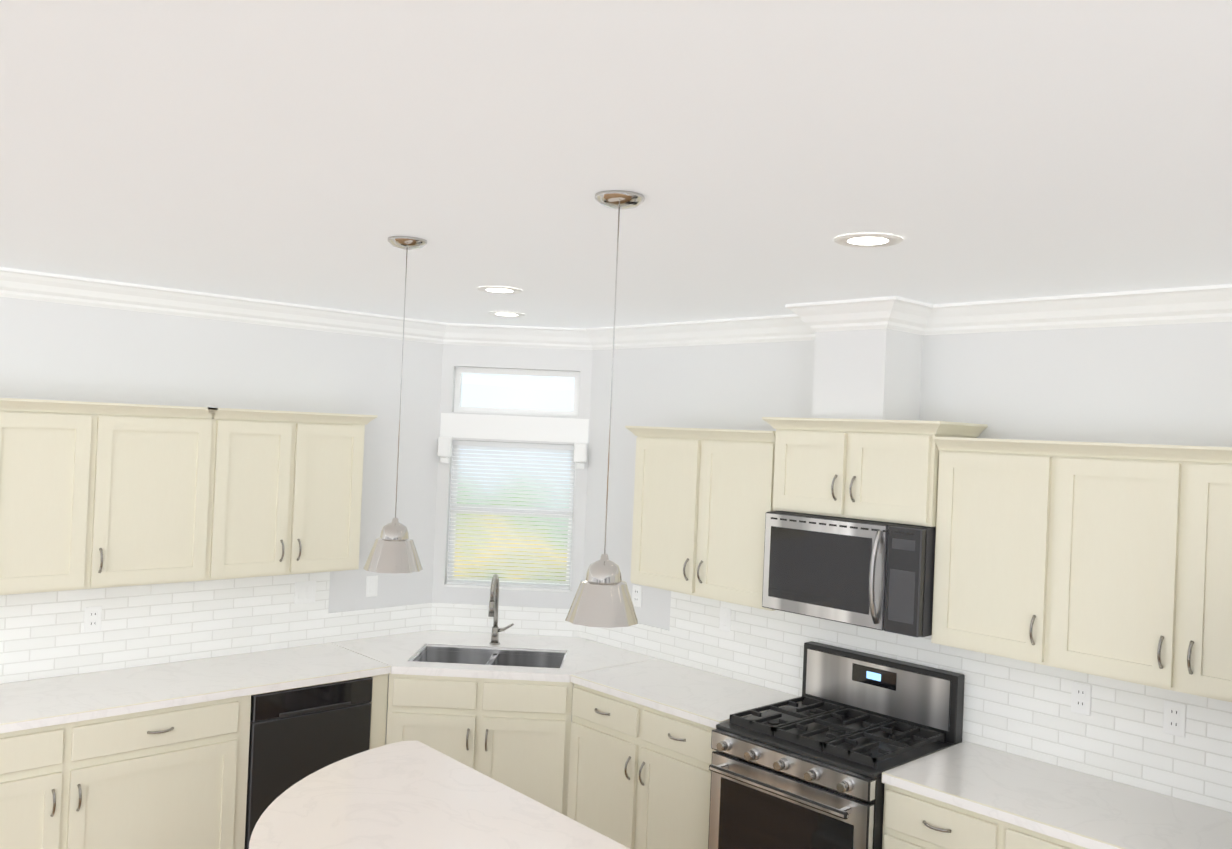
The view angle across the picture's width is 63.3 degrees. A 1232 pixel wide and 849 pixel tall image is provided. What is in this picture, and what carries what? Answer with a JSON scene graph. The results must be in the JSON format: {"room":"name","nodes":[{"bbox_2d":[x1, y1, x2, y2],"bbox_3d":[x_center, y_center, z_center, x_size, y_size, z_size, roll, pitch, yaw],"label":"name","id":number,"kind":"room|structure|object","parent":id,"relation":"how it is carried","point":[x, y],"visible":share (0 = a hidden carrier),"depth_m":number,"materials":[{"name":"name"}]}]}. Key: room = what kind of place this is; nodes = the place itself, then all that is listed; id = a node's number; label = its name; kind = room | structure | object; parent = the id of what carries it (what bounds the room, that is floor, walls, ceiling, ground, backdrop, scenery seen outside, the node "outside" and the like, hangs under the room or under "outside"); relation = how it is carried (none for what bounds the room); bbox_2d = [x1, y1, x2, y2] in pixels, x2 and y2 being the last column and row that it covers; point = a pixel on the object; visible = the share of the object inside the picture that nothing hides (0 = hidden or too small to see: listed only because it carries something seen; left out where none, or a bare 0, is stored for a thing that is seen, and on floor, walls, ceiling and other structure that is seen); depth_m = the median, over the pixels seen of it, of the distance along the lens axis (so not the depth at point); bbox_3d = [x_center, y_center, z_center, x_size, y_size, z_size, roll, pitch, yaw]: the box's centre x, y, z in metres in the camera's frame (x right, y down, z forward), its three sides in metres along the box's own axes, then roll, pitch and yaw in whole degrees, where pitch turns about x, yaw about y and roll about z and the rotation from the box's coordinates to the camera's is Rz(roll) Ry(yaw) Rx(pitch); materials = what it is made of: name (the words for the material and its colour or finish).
{"room":"kitchen","nodes":[
{"label":"kitchen","id":0,"kind":"room"},
{"bbox_2d":[0,297,1231,744],"bbox_3d":[-1.018,0.736,1.689,7.120,2.700,6.310,3,-1,-43],"label":"wall","id":1,"kind":"structure","parent":0,"point":[1152,385],"depth_m":4.86,"materials":[{"name":"white paint"}]},
{"bbox_2d":[0,398,119,594],"bbox_3d":[-2.619,0.286,4.111,0.903,0.798,0.328,3,-1,-43],"label":"upper cabinet","id":2,"kind":"object","parent":1,"relation":"attached to","point":[102,495],"depth_m":4.17,"materials":[{"name":"beige wood"}]},
{"bbox_2d":[84,606,101,632],"bbox_3d":[-2.387,0.889,4.560,0.072,0.116,0.008,3,-1,-43],"label":"electrical outlet plate","id":3,"kind":"object","parent":1,"relation":"attached to","point":[93,615],"depth_m":4.56,"materials":[{"name":"white plastic"}]},
{"bbox_2d":[112,403,235,586],"bbox_3d":[-2.159,0.309,4.548,0.653,0.798,0.328,3,-1,-43],"label":"upper cabinet","id":4,"kind":"object","parent":1,"relation":"attached to","point":[172,520],"depth_m":4.49,"materials":[{"name":"beige wood"}]},
{"bbox_2d":[228,409,371,578],"bbox_3d":[-1.718,0.330,4.966,0.852,0.798,0.328,3,-1,-43],"label":"upper cabinet","id":5,"kind":"object","parent":1,"relation":"attached to","point":[297,477],"depth_m":4.89,"materials":[{"name":"beige wood"}]},
{"bbox_2d":[294,581,315,603],"bbox_3d":[-1.638,0.885,5.269,0.118,0.116,0.009,3,-1,-43],"label":"electrical outlet plate","id":6,"kind":"object","parent":1,"relation":"attached to","point":[305,591],"depth_m":5.27,"materials":[{"name":"white plastic"}]},
{"bbox_2d":[366,575,377,596],"bbox_3d":[-1.355,0.899,5.551,0.072,0.116,0.009,3,-1,-43],"label":"electrical outlet plate","id":7,"kind":"object","parent":1,"relation":"attached to","point":[371,581],"depth_m":5.55,"materials":[{"name":"white plastic"}]},
{"bbox_2d":[444,367,579,591],"bbox_3d":[-0.604,0.318,5.874,0.738,1.288,0.099,2,0,2],"label":"window","id":8,"kind":"structure","parent":1,"relation":"in","point":[460,371],"depth_m":5.88,"materials":[{"name":"glass"}]},
{"bbox_2d":[446,440,574,589],"bbox_3d":[-0.613,0.527,5.851,0.728,0.845,0.042,2,0,2],"label":"window blinds","id":9,"kind":"object","parent":8,"relation":"attached to","point":[524,450],"visible":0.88,"depth_m":5.85,"materials":[{"name":"white plastic"}]},
{"bbox_2d":[437,413,588,468],"bbox_3d":[-0.595,0.097,5.857,0.865,0.292,0.203,2,0,2],"label":"window valance","id":10,"kind":"object","parent":8,"relation":"attached to","point":[550,429],"visible":0.92,"depth_m":5.82,"materials":[{"name":"white"}]},
{"bbox_2d":[0,267,1231,349],"bbox_3d":[-1.007,-0.556,1.657,7.000,0.115,6.070,3,-1,-43],"label":"crown molding","id":11,"kind":"structure","parent":1,"relation":"attached to","point":[1180,305],"depth_m":4.50,"materials":[{"name":"white"}]},
{"bbox_2d":[0,572,1231,812],"bbox_3d":[0.233,1.021,2.885,3.398,0.492,6.067,3,-1,-43],"label":"backsplash","id":12,"kind":"structure","parent":1,"relation":"attached to","point":[1024,710],"depth_m":4.56,"materials":[{"name":"white tile"}]},
{"bbox_2d":[632,585,641,607],"bbox_3d":[0.114,0.940,5.478,0.008,0.116,0.072,3,-1,-43],"label":"electrical outlet plate","id":13,"kind":"object","parent":1,"relation":"attached to","point":[637,590],"depth_m":5.47,"materials":[{"name":"white plastic"}]},
{"bbox_2d":[719,606,730,631],"bbox_3d":[0.546,0.975,5.006,0.009,0.116,0.072,3,-1,-43],"label":"electrical outlet plate","id":14,"kind":"object","parent":1,"relation":"attached to","point":[725,613],"depth_m":5.00,"materials":[{"name":"white plastic"}]},
{"bbox_2d":[762,417,987,526],"bbox_3d":[1.067,0.187,4.234,0.390,0.408,0.854,3,-1,-43],"label":"upper cabinet","id":15,"kind":"object","parent":1,"relation":"attached to","point":[876,470],"visible":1,"depth_m":4.07,"materials":[{"name":"beige wood"}]},
{"bbox_2d":[762,511,935,636],"bbox_3d":[1.022,0.604,4.205,0.446,0.420,0.752,3,-1,-43],"label":"microwave","id":16,"kind":"object","parent":15,"relation":"attached to","point":[876,575],"visible":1,"depth_m":4.04,"materials":[{"name":"grey metal"}]},
{"bbox_2d":[931,437,1077,669],"bbox_3d":[1.523,0.458,3.785,0.328,0.798,0.522,3,-1,-43],"label":"upper cabinet","id":17,"kind":"object","parent":1,"relation":"attached to","point":[1004,565],"depth_m":3.66,"materials":[{"name":"beige wood"}]},
{"bbox_2d":[1071,681,1091,715],"bbox_3d":[1.742,1.027,3.744,0.008,0.116,0.072,3,-1,-43],"label":"electrical outlet plate","id":18,"kind":"object","parent":1,"relation":"attached to","point":[1081,692],"depth_m":3.74,"materials":[{"name":"white plastic"}]},
{"bbox_2d":[1070,442,1231,701],"bbox_3d":[1.917,0.472,3.369,0.328,0.798,0.912,3,-1,-43],"label":"upper cabinet","id":19,"kind":"object","parent":1,"relation":"attached to","point":[1111,560],"depth_m":3.29,"materials":[{"name":"beige wood"}]},
{"bbox_2d":[1163,700,1185,737],"bbox_3d":[1.962,1.034,3.512,0.008,0.116,0.072,3,-1,-43],"label":"electrical outlet plate","id":20,"kind":"object","parent":1,"relation":"attached to","point":[1174,718],"depth_m":3.51,"materials":[{"name":"white plastic"}]},
{"bbox_2d":[0,0,1231,327],"bbox_3d":[-1.004,-0.640,1.657,7.400,0.050,6.470,3,-1,-43],"label":"ceiling","id":21,"kind":"structure","parent":0,"point":[758,154],"depth_m":2.08,"materials":[{"name":"white paint"}]},
{"bbox_2d":[363,236,426,572],"bbox_3d":[-0.687,-0.064,3.183,0.185,1.050,0.185,3,-1,-43],"label":"pendant light","id":22,"kind":"object","parent":21,"relation":"hanging from","point":[393,549],"visible":1,"depth_m":3.14,"materials":[{"name":"silver metal"}]},
{"bbox_2d":[477,286,521,293],"bbox_3d":[-0.496,-0.571,4.257,0.196,0.005,0.196,3,-1,-43],"label":"recessed light","id":23,"kind":"object","parent":21,"relation":"in","point":[497,290],"visible":1,"depth_m":4.24,"materials":[{"name":"white plastic"}]},
{"bbox_2d":[488,312,524,316],"bbox_3d":[-0.565,-0.568,5.157,0.196,0.005,0.196,3,-1,-43],"label":"recessed light","id":24,"kind":"object","parent":21,"relation":"in","point":[507,314],"visible":1,"depth_m":5.14,"materials":[{"name":"white plastic"}]},
{"bbox_2d":[565,190,644,627],"bbox_3d":[-0.013,-0.041,2.472,0.185,1.050,0.185,3,-1,-43],"label":"pendant light","id":25,"kind":"object","parent":21,"relation":"hanging from","point":[602,597],"visible":1,"depth_m":2.43,"materials":[{"name":"silver metal"}]},
{"bbox_2d":[833,233,902,247],"bbox_3d":[0.726,-0.529,2.881,0.196,0.005,0.196,3,-1,-43],"label":"recessed light","id":26,"kind":"object","parent":21,"relation":"in","point":[866,240],"visible":0.98,"depth_m":2.87,"materials":[{"name":"white plastic"}]},
{"bbox_3d":[-1.119,2.108,1.638,7.400,0.050,6.470,3,-1,-43],"label":"floor","id":27,"kind":"structure","parent":0,"visible":0},
{"bbox_2d":[0,682,95,848],"bbox_3d":[-2.617,1.598,3.949,0.774,0.875,0.628,3,-1,-43],"label":"base cabinet","id":28,"kind":"object","parent":27,"relation":"on","point":[46,738],"depth_m":3.91,"materials":[{"name":"beige wood"}]},
{"bbox_2d":[52,662,259,848],"bbox_3d":[-2.147,1.621,4.395,0.819,0.875,0.628,3,-1,-43],"label":"base cabinet","id":29,"kind":"object","parent":27,"relation":"on","point":[170,747],"depth_m":4.25,"materials":[{"name":"beige wood"}]},
{"bbox_2d":[244,677,372,848],"bbox_3d":[-1.618,1.648,4.875,0.600,0.870,0.606,3,-1,-43],"label":"dishwasher","id":30,"kind":"object","parent":27,"relation":"on","point":[296,735],"visible":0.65,"depth_m":4.61,"materials":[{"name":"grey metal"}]},
{"bbox_2d":[249,741,629,848],"bbox_3d":[-0.483,1.656,2.755,0.982,0.921,1.918,3,-1,-43],"label":"kitchen island","id":31,"kind":"object","parent":27,"relation":"on","point":[408,795],"visible":1,"depth_m":3.07,"materials":[{"name":"stone"}]},
{"bbox_2d":[386,670,572,815],"bbox_3d":[-0.685,1.683,4.962,0.690,0.882,0.690,3,-1,-43],"label":"base cabinet","id":32,"kind":"object","parent":27,"relation":"on","point":[474,702],"depth_m":4.91,"materials":[{"name":"beige wood"}]},
{"bbox_2d":[331,630,658,697],"bbox_3d":[-0.656,1.232,5.364,1.254,0.040,1.254,3,-1,-43],"label":"countertop","id":33,"kind":"structure","parent":32,"relation":"on","point":[465,664],"depth_m":5.36,"materials":[{"name":"white stone"}]},
{"bbox_2d":[488,574,513,644],"bbox_3d":[-0.650,1.014,5.461,0.208,0.397,0.170,3,-1,-43],"label":"faucet","id":34,"kind":"object","parent":33,"relation":"on","point":[494,603],"visible":1,"depth_m":5.51,"materials":[{"name":"silver metal"}]},
{"bbox_2d":[708,641,964,848],"bbox_3d":[0.868,1.590,4.091,0.756,1.184,0.756,3,-1,-43],"label":"range","id":35,"kind":"object","parent":27,"relation":"on","point":[829,749],"visible":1,"depth_m":4.04,"materials":[{"name":"silver metal"}]},
{"bbox_2d":[882,745,1101,848],"bbox_3d":[1.360,1.763,3.672,0.628,0.875,0.524,3,-1,-43],"label":"base cabinet","id":36,"kind":"object","parent":27,"relation":"on","point":[964,797],"depth_m":3.54,"materials":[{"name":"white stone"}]},
{"bbox_2d":[1026,785,1231,848],"bbox_3d":[1.778,1.778,3.231,0.628,0.875,0.840,3,-1,-43],"label":"base cabinet","id":37,"kind":"object","parent":27,"relation":"on","point":[1108,816],"depth_m":3.24,"materials":[{"name":"white stone"}]},
{"label":"outside","id":38,"kind":"structure","parent":0,"visible":0},
{"bbox_2d":[454,373,573,580],"bbox_3d":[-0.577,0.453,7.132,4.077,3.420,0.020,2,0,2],"label":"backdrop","id":39,"kind":"structure","parent":38,"point":[518,395],"depth_m":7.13,"materials":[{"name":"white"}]}
]}

